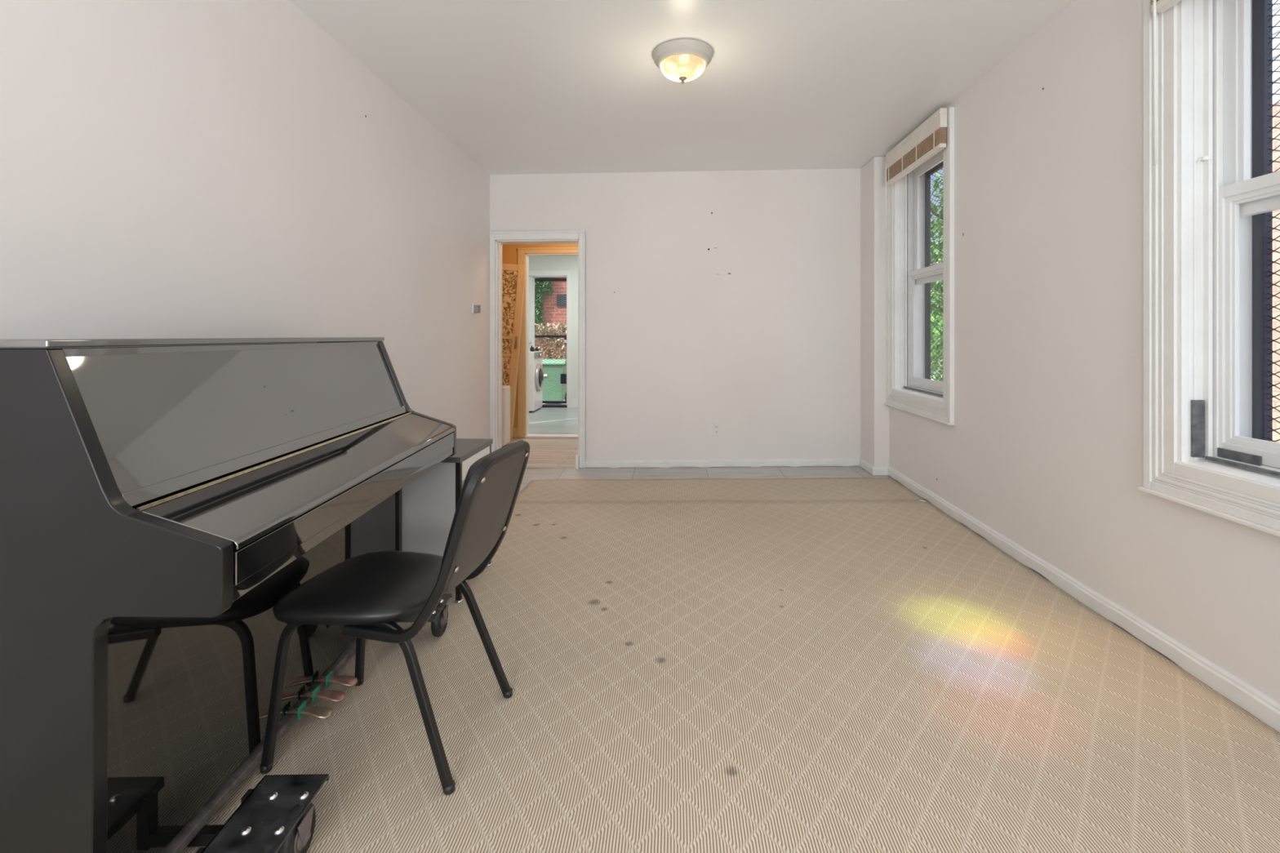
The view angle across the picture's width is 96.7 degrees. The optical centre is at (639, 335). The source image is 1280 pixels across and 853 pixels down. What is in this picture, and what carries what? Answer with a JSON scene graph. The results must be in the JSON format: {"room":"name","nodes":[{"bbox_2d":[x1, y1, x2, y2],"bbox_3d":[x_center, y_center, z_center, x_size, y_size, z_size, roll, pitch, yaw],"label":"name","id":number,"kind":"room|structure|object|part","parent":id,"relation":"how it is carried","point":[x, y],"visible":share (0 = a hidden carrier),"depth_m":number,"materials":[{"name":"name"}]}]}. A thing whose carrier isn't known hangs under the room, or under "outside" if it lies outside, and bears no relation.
{"room":"music room","nodes":[
{"label":"music room","id":0,"kind":"room"},
{"bbox_2d":[0,0,489,439],"bbox_3d":[-1.688,-0.025,1.752,0.250,2.850,6.790,0,0,4],"label":"wall","id":1,"kind":"structure","parent":0,"point":[169,168],"depth_m":2.13,"materials":[{"name":"paint"}]},
{"bbox_2d":[471,303,480,313],"bbox_3d":[-1.357,-0.223,4.722,0.045,0.075,0.090,0,0,4],"label":"thermostat box","id":2,"kind":"object","parent":1,"relation":"attached to","point":[476,308],"visible":1,"depth_m":4.68,"materials":[{"name":"white plastic"}]},
{"bbox_2d":[502,407,577,463],"bbox_3d":[-1.002,1.254,7.330,3.300,0.132,4.290,0,0,4],"label":"floor","id":3,"kind":"structure","parent":0,"point":[544,420],"depth_m":6.88,"materials":[{"name":"beige wood"}]},
{"bbox_2d":[502,385,510,446],"bbox_3d":[-1.626,0.876,6.226,0.360,0.648,0.232,0,0,4],"label":"cabinet","id":4,"kind":"object","parent":3,"relation":"on","point":[505,388],"visible":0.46,"depth_m":6.16,"materials":[{"name":"white wood"}]},
{"bbox_2d":[528,351,543,413],"bbox_3d":[-1.880,0.718,9.059,0.675,0.940,0.577,0,0,4],"label":"washing machine","id":5,"kind":"object","parent":3,"relation":"on","point":[535,368],"visible":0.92,"depth_m":8.84,"materials":[{"name":"white metal"}]},
{"bbox_3d":[-1.613,0.310,9.044,0.010,0.095,0.515,0,0,4],"label":"control panel","id":6,"kind":"part","parent":5,"relation":"part of","materials":[{"name":"grey plastic"}]},
{"bbox_3d":[-1.577,0.668,9.044,0.070,0.296,0.296,0,0,4],"label":"door glass","id":7,"kind":"part","parent":5,"relation":"part of","materials":[{"name":"glass"}]},
{"bbox_2d":[502,243,577,427],"bbox_3d":[-0.939,-0.100,6.720,3.100,2.800,0.100,0,0,4],"label":"wall","id":8,"kind":"structure","parent":0,"point":[509,251],"depth_m":6.70,"materials":[{"name":"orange paint"}]},
{"bbox_2d":[502,263,526,440],"bbox_3d":[-1.701,0.177,6.558,0.767,2.069,0.083,0,0,4],"label":"carved panel","id":9,"kind":"object","parent":8,"relation":"in","point":[513,275],"depth_m":6.54,"materials":[{"name":"paint"}]},
{"bbox_3d":[-1.725,0.499,6.551,0.460,0.555,0.006,4,-1,4],"label":"fretwork panel","id":10,"kind":"part","parent":9,"relation":"part of","materials":[{"name":"orange wood"}]},
{"bbox_3d":[-1.696,0.110,6.560,0.460,0.175,0.006,4,-1,4],"label":"fretwork panel","id":11,"kind":"part","parent":9,"relation":"part of","materials":[{"name":"orange wood"}]},
{"bbox_3d":[-1.659,-0.381,6.571,0.460,0.770,0.006,4,-1,4],"label":"fretwork panel","id":12,"kind":"part","parent":9,"relation":"part of","materials":[{"name":"orange wood"}]},
{"bbox_3d":[-1.339,-0.624,6.540,0.024,0.180,0.006,4,-1,4],"label":"hinge plate","id":13,"kind":"part","parent":9,"relation":"part of","materials":[{"name":"orange wood"}]},
{"bbox_2d":[512,427,517,437],"bbox_3d":[-1.888,1.145,6.721,0.905,0.110,0.015,0,0,4],"label":"baseboard","id":14,"kind":"structure","parent":8,"relation":"attached to","point":[515,429],"depth_m":6.69,"materials":[{"name":"paint"}]},
{"bbox_2d":[517,247,577,438],"bbox_3d":[-0.932,0.086,6.715,1.005,2.233,0.150,0,0,4],"label":"door frame","id":15,"kind":"structure","parent":8,"relation":"in","point":[523,254],"depth_m":6.68,"materials":[{"name":"paint"}]},
{"bbox_2d":[528,255,577,399],"bbox_3d":[-0.871,-0.050,9.446,3.300,2.900,0.150,0,0,4],"label":"wall","id":16,"kind":"structure","parent":0,"point":[535,262],"depth_m":9.39,"materials":[{"name":"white paint"}]},
{"bbox_2d":[528,270,571,407],"bbox_3d":[-1.521,0.062,9.435,0.785,2.275,0.292,0,0,4],"label":"door","id":17,"kind":"structure","parent":16,"relation":"in","point":[535,273],"depth_m":9.37,"materials":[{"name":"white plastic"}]},
{"bbox_2d":[534,278,566,403],"bbox_3d":[-1.505,0.090,9.605,0.635,2.120,0.111,0,0,4],"label":"security gate","id":18,"kind":"object","parent":17,"relation":"attached to","point":[563,376],"visible":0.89,"depth_m":9.64,"materials":[{"name":"black metal"}]},
{"bbox_2d":[571,399,577,407],"bbox_3d":[-0.255,1.120,9.326,1.755,0.140,0.015,0,0,4],"label":"baseboard","id":19,"kind":"structure","parent":16,"relation":"attached to","point":[574,402],"depth_m":9.37,"materials":[{"name":"white paint"}]},
{"bbox_2d":[489,168,861,467],"bbox_3d":[0.330,-0.025,5.099,3.967,2.850,0.140,0,0,4],"label":"wall","id":20,"kind":"structure","parent":0,"point":[768,350],"depth_m":5.01,"materials":[{"name":"paint"}]},
{"bbox_2d":[488,230,585,468],"bbox_3d":[-0.915,0.135,5.166,0.868,2.140,0.180,0,0,4],"label":"door frame","id":21,"kind":"structure","parent":20,"relation":"in","point":[497,238],"depth_m":5.11,"materials":[{"name":"white paint"}]},
{"bbox_2d":[712,422,719,435],"bbox_3d":[0.671,0.826,5.001,0.066,0.114,0.014,0,0,4],"label":"wall outlet","id":22,"kind":"object","parent":20,"relation":"attached to","point":[716,426],"visible":1,"depth_m":5.00,"materials":[{"name":"white plastic"}]},
{"bbox_2d":[585,458,859,467],"bbox_3d":[0.712,1.121,4.998,2.402,0.112,0.016,0,0,4],"label":"baseboard","id":23,"kind":"structure","parent":20,"relation":"attached to","point":[771,462],"depth_m":4.99,"materials":[{"name":"white paint"}]},
{"bbox_2d":[288,0,1074,174],"bbox_3d":[0.147,-1.550,1.709,4.017,0.200,6.930,0,0,4],"label":"ceiling","id":24,"kind":"structure","parent":0,"point":[518,86],"depth_m":3.09,"materials":[{"name":"paint"}]},
{"bbox_2d":[652,39,713,84],"bbox_3d":[0.220,-1.372,2.927,0.312,0.156,0.312,0,0,4],"label":"ceiling light","id":25,"kind":"object","parent":24,"relation":"attached to","point":[681,60],"visible":1,"depth_m":2.84,"materials":[{"name":"glass"}]},
{"bbox_3d":[0.220,-1.359,2.927,0.234,0.071,0.234,0,0,4],"label":"lamp shade","id":26,"kind":"part","parent":25,"relation":"part of","materials":[{"name":"beige glass"}]},
{"bbox_2d":[861,155,888,466],"bbox_3d":[1.966,-0.075,4.758,0.130,2.750,0.340,0,0,4],"label":"pier","id":27,"kind":"object","parent":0,"point":[874,413],"visible":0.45,"depth_m":4.62,"materials":[{"name":"paint"}]},
{"bbox_2d":[871,466,888,475],"bbox_3d":[1.943,1.092,4.582,0.135,0.069,0.014,0,0,4],"label":"baseboard","id":28,"kind":"structure","parent":27,"relation":"attached to","point":[879,471],"depth_m":4.58,"materials":[{"name":"white paint"}]},
{"bbox_2d":[518,466,1251,714],"bbox_3d":[0.120,1.211,1.676,3.967,0.179,6.860,0,0,4],"label":"floor","id":29,"kind":"structure","parent":0,"point":[771,472],"depth_m":4.79,"materials":[{"name":"grey wood"}]},
{"bbox_2d":[181,477,1279,852],"bbox_3d":[0.128,1.158,1.560,3.343,0.082,6.090,0,0,4],"label":"carpet","id":30,"kind":"object","parent":29,"relation":"on","point":[817,664],"visible":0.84,"depth_m":1.76,"materials":[{"name":"beige carpet"}]},
{"bbox_2d":[0,337,456,852],"bbox_3d":[-1.081,0.597,1.759,0.599,1.180,1.438,0,0,-1],"label":"upright piano","id":31,"kind":"object","parent":30,"relation":"on","point":[158,504],"visible":0.89,"depth_m":1.18,"materials":[{"name":"black paint"}]},
{"bbox_3d":[-1.065,0.585,1.061,0.585,1.121,0.032,0,0,-1],"label":"panel","id":32,"kind":"part","parent":31,"relation":"part of","materials":[{"name":"black paint"}]},
{"bbox_3d":[-1.239,0.015,1.756,0.283,0.016,1.438,0,0,-1],"label":"lid","id":33,"kind":"part","parent":31,"relation":"part of","materials":[{"name":"black paint"}]},
{"bbox_3d":[-1.119,0.033,1.759,0.023,0.018,1.362,0,0,-1],"label":"panel rail","id":34,"kind":"part","parent":31,"relation":"part of","materials":[{"name":"black paint"}]},
{"bbox_3d":[-1.062,0.183,1.760,0.125,0.286,1.362,0,0,-1],"label":"panel","id":35,"kind":"part","parent":31,"relation":"part of","materials":[{"name":"black paint"}]},
{"bbox_3d":[-1.039,0.805,1.760,0.018,0.590,1.366,0,0,-1],"label":"panel","id":36,"kind":"part","parent":31,"relation":"part of","materials":[{"name":"black paint"}]},
{"bbox_3d":[-1.048,1.133,1.760,0.047,0.023,1.366,0,0,-1],"label":"rail","id":37,"kind":"part","parent":31,"relation":"part of","materials":[{"name":"black wood"}]},
{"bbox_3d":[-1.000,0.317,1.761,0.025,0.033,1.362,0,0,-1],"label":"panel rail","id":38,"kind":"part","parent":31,"relation":"part of","materials":[{"name":"black paint"}]},
{"bbox_3d":[-1.092,0.585,2.458,0.585,1.121,0.032,0,0,-1],"label":"panel","id":39,"kind":"part","parent":31,"relation":"part of","materials":[{"name":"black paint"}]},
{"bbox_2d":[186,594,452,852],"bbox_3d":[-0.975,1.115,1.687,0.460,0.129,1.280,0,0,-1],"label":"piano dolly","id":40,"kind":"object","parent":30,"relation":"on","point":[278,815],"visible":0.83,"depth_m":1.27,"materials":[{"name":"metal"}]},
{"bbox_3d":[-1.040,1.121,1.165,0.308,0.118,0.028,0,0,-1],"label":"arm","id":41,"kind":"part","parent":40,"relation":"part of"},
{"bbox_3d":[-1.043,1.121,1.317,0.308,0.118,0.028,0,0,-1],"label":"arm","id":42,"kind":"part","parent":40,"relation":"part of"},
{"bbox_3d":[-0.824,1.070,1.210,0.153,0.024,0.322,0,0,-1],"label":"plate","id":43,"kind":"part","parent":40,"relation":"part of","materials":[{"name":"black metal"}]},
{"bbox_3d":[-0.844,1.070,2.219,0.153,0.024,0.220,0,0,-1],"label":"plate","id":44,"kind":"part","parent":40,"relation":"part of","materials":[{"name":"black metal"}]},
{"bbox_2d":[259,440,529,795],"bbox_3d":[-0.685,0.751,1.687,0.659,0.845,0.436,-1,0,9],"label":"chair","id":45,"kind":"object","parent":30,"relation":"on","point":[363,594],"visible":0.99,"depth_m":1.55,"materials":[{"name":"black plastic"}]},
{"bbox_3d":[-0.753,0.965,1.515,0.552,0.416,0.054,-1,0,9],"label":"leg frame","id":46,"kind":"part","parent":45,"relation":"part of","materials":[{"name":"black metal"}]},
{"bbox_3d":[-0.792,0.740,1.704,0.444,0.054,0.436,-1,0,9],"label":"seat","id":47,"kind":"part","parent":45,"relation":"part of","materials":[{"name":"black leather"}]},
{"bbox_3d":[-0.697,0.965,1.871,0.552,0.416,0.054,-1,0,9],"label":"leg frame","id":48,"kind":"part","parent":45,"relation":"part of","materials":[{"name":"black metal"}]},
{"bbox_3d":[-0.561,0.562,1.667,0.398,0.471,0.409,-1,0,9],"label":"frame","id":49,"kind":"part","parent":45,"relation":"part of","materials":[{"name":"black metal"}]},
{"bbox_3d":[-0.457,0.514,1.650,0.157,0.367,0.364,-1,0,9],"label":"backrest","id":50,"kind":"part","parent":45,"relation":"part of","materials":[{"name":"black plastic"}]},
{"bbox_2d":[401,438,493,603],"bbox_3d":[-1.017,0.861,2.735,0.541,0.653,0.449,0,0,4],"label":"base cabinet","id":51,"kind":"object","parent":30,"relation":"on","point":[430,501],"visible":0.31,"depth_m":2.52,"materials":[{"name":"white wood"}]},
{"bbox_3d":[-0.803,0.865,2.520,0.022,0.612,0.022,0,0,4],"label":"leg","id":52,"kind":"part","parent":51,"relation":"part of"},
{"bbox_3d":[-0.788,0.606,2.721,0.018,0.087,0.377,0,0,4],"label":"drawer","id":53,"kind":"part","parent":51,"relation":"part of","materials":[{"name":"white wood"}]},
{"bbox_2d":[858,457,873,474],"bbox_3d":[1.894,1.095,4.763,0.014,0.071,0.340,0,0,4],"label":"baseboard","id":54,"kind":"object","parent":29,"relation":"on","point":[865,465],"visible":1,"depth_m":4.75,"materials":[{"name":"white paint"}]},
{"bbox_2d":[888,0,1279,703],"bbox_3d":[1.963,-0.025,1.577,0.275,2.850,6.890,0,0,4],"label":"wall","id":55,"kind":"structure","parent":0,"point":[1044,447],"depth_m":2.47,"materials":[{"name":"paint"}]},
{"bbox_2d":[884,106,955,425],"bbox_3d":[2.095,-0.430,4.051,0.315,1.969,1.101,0,0,4],"label":"window","id":56,"kind":"structure","parent":55,"relation":"in","point":[910,273],"depth_m":4.43,"materials":[{"name":"white paint"}]},
{"bbox_2d":[884,107,947,253],"bbox_3d":[1.913,-1.030,4.000,0.060,0.780,0.918,0,0,4],"label":"window blind","id":57,"kind":"object","parent":56,"relation":"attached to","point":[926,140],"visible":1,"depth_m":3.88,"materials":[{"name":"beige plastic"}]},
{"bbox_3d":[1.918,-1.360,4.000,0.050,0.120,0.918,0,0,4],"label":"head rail","id":58,"kind":"part","parent":57,"relation":"part of","materials":[{"name":"beige plastic"}]},
{"bbox_3d":[1.919,-1.188,4.000,0.040,0.027,0.902,0,0,4],"label":"rail","id":59,"kind":"part","parent":57,"relation":"part of","materials":[{"name":"beige plastic"}]},
{"bbox_3d":[2.103,0.405,4.051,0.270,0.040,0.855,0,0,4],"label":"sill","id":60,"kind":"part","parent":56,"relation":"part of","materials":[{"name":"white paint"}]},
{"bbox_3d":[2.098,-0.053,4.051,0.033,0.893,0.855,0,0,4],"label":"sash","id":61,"kind":"part","parent":56,"relation":"part of","materials":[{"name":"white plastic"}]},
{"bbox_3d":[2.135,-0.848,4.049,0.030,0.905,0.855,0,0,4],"label":"sash","id":62,"kind":"part","parent":56,"relation":"part of","materials":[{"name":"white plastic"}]},
{"bbox_3d":[2.227,-0.448,4.051,0.027,1.745,0.910,0,0,4],"label":"screen frame","id":63,"kind":"part","parent":56,"relation":"part of","materials":[{"name":"paint"}]},
{"bbox_2d":[887,466,1279,733],"bbox_3d":[1.811,1.090,1.492,0.018,0.078,6.200,0,0,4],"label":"baseboard","id":64,"kind":"structure","parent":55,"relation":"attached to","point":[1241,693],"depth_m":2.14,"materials":[{"name":"white paint"}]},
{"bbox_2d":[1137,0,1279,537],"bbox_3d":[1.940,-0.425,1.521,0.315,1.979,1.091,0,0,4],"label":"window","id":65,"kind":"structure","parent":55,"relation":"in","point":[1211,194],"depth_m":1.93,"materials":[{"name":"white paint"}]},
{"bbox_2d":[1150,0,1181,164],"bbox_3d":[1.761,-0.975,1.532,0.060,0.780,0.903,0,0,4],"label":"window blind","id":66,"kind":"object","parent":65,"relation":"attached to","point":[1158,6],"visible":1,"depth_m":1.94,"materials":[{"name":"beige plastic"}]},
{"bbox_3d":[1.767,-1.133,1.532,0.040,0.027,0.887,0,0,4],"label":"rail","id":67,"kind":"part","parent":66,"relation":"part of","materials":[{"name":"beige plastic"}]},
{"bbox_3d":[1.947,0.415,1.521,0.270,0.040,0.845,0,0,4],"label":"sill","id":68,"kind":"part","parent":65,"relation":"part of","materials":[{"name":"white paint"}]},
{"bbox_3d":[1.943,-0.049,1.521,0.033,0.903,0.845,0,0,4],"label":"sash","id":69,"kind":"part","parent":65,"relation":"part of","materials":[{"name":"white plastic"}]},
{"bbox_3d":[1.979,-0.848,1.519,0.030,0.905,0.845,0,0,4],"label":"sash","id":70,"kind":"part","parent":65,"relation":"part of","materials":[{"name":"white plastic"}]},
{"bbox_3d":[2.071,-0.443,1.521,0.027,1.755,0.900,0,0,4],"label":"screen frame","id":71,"kind":"part","parent":65,"relation":"part of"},
{"label":"outside","id":72,"kind":"structure","parent":0,"visible":0},
{"bbox_2d":[542,374,942,404],"bbox_3d":[0.553,1.435,8.983,18.000,0.230,30.000,0,0,4],"label":"ground","id":73,"kind":"structure","parent":72,"point":[941,375],"depth_m":11.03,"materials":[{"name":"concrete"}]},
{"bbox_2d":[534,277,566,359],"bbox_3d":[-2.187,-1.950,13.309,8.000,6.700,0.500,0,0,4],"label":"brick house","id":74,"kind":"structure","parent":73,"relation":"on","point":[557,287],"depth_m":13.15,"materials":[{"name":"brick"}]},
{"bbox_2d":[534,277,552,328],"bbox_3d":[-2.264,-0.858,13.053,0.614,1.480,0.324,0,0,4],"label":"ivy","id":75,"kind":"object","parent":74,"relation":"attached to","point":[543,285],"visible":0.4,"depth_m":13.01,"materials":[{"name":"green plant"}]},
{"bbox_2d":[534,322,566,359],"bbox_3d":[-2.096,0.525,12.307,1.597,1.649,0.425,0,0,4],"label":"vines","id":76,"kind":"object","parent":73,"relation":"on","point":[559,331],"visible":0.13,"depth_m":12.24,"materials":[{"name":"brown plant"}]},
{"bbox_2d":[542,359,566,400],"bbox_3d":[-1.679,0.890,11.139,0.540,0.860,0.610,0,0,4],"label":"trash bin","id":77,"kind":"object","parent":73,"relation":"on","point":[557,375],"visible":0.52,"depth_m":10.89,"materials":[{"name":"green plastic"}]},
{"bbox_3d":[-1.680,0.510,11.129,0.540,0.100,0.590,0,0,4],"label":"lid","id":78,"kind":"part","parent":77,"relation":"part of","materials":[{"name":"green plastic"}]},
{"bbox_2d":[930,172,942,381],"bbox_3d":[4.617,-0.621,8.329,1.893,3.888,1.892,0,0,4],"label":"tree","id":79,"kind":"object","parent":73,"relation":"on","point":[933,306],"visible":0.09,"depth_m":8.38,"materials":[{"name":"green plant"}]},
{"bbox_2d":[930,236,942,381],"bbox_3d":[5.972,-0.332,10.544,2.240,3.310,2.267,0,0,4],"label":"tree","id":80,"kind":"object","parent":73,"relation":"on","point":[934,242],"visible":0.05,"depth_m":10.53,"materials":[{"name":"green plant"}]},
{"bbox_2d":[930,222,942,373],"bbox_3d":[7.417,-0.705,13.080,2.435,4.056,2.484,0,0,4],"label":"tree","id":81,"kind":"object","parent":73,"relation":"on","point":[942,223],"visible":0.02,"depth_m":13.19,"materials":[{"name":"green plant"}]},
{"bbox_2d":[930,290,942,380],"bbox_3d":[7.018,0.061,15.290,5.055,2.667,1.206,0,0,4],"label":"hedge","id":82,"kind":"object","parent":73,"relation":"on","point":[934,362],"visible":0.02,"depth_m":15.22,"materials":[{"name":"green plant"}]},
{"bbox_2d":[1272,0,1279,443],"bbox_3d":[6.215,-2.005,3.475,3.020,6.650,4.700,0,0,4],"label":"neighbor house","id":83,"kind":"structure","parent":73,"relation":"on","point":[1276,19],"depth_m":4.27,"materials":[{"name":"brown brick"}]}
]}

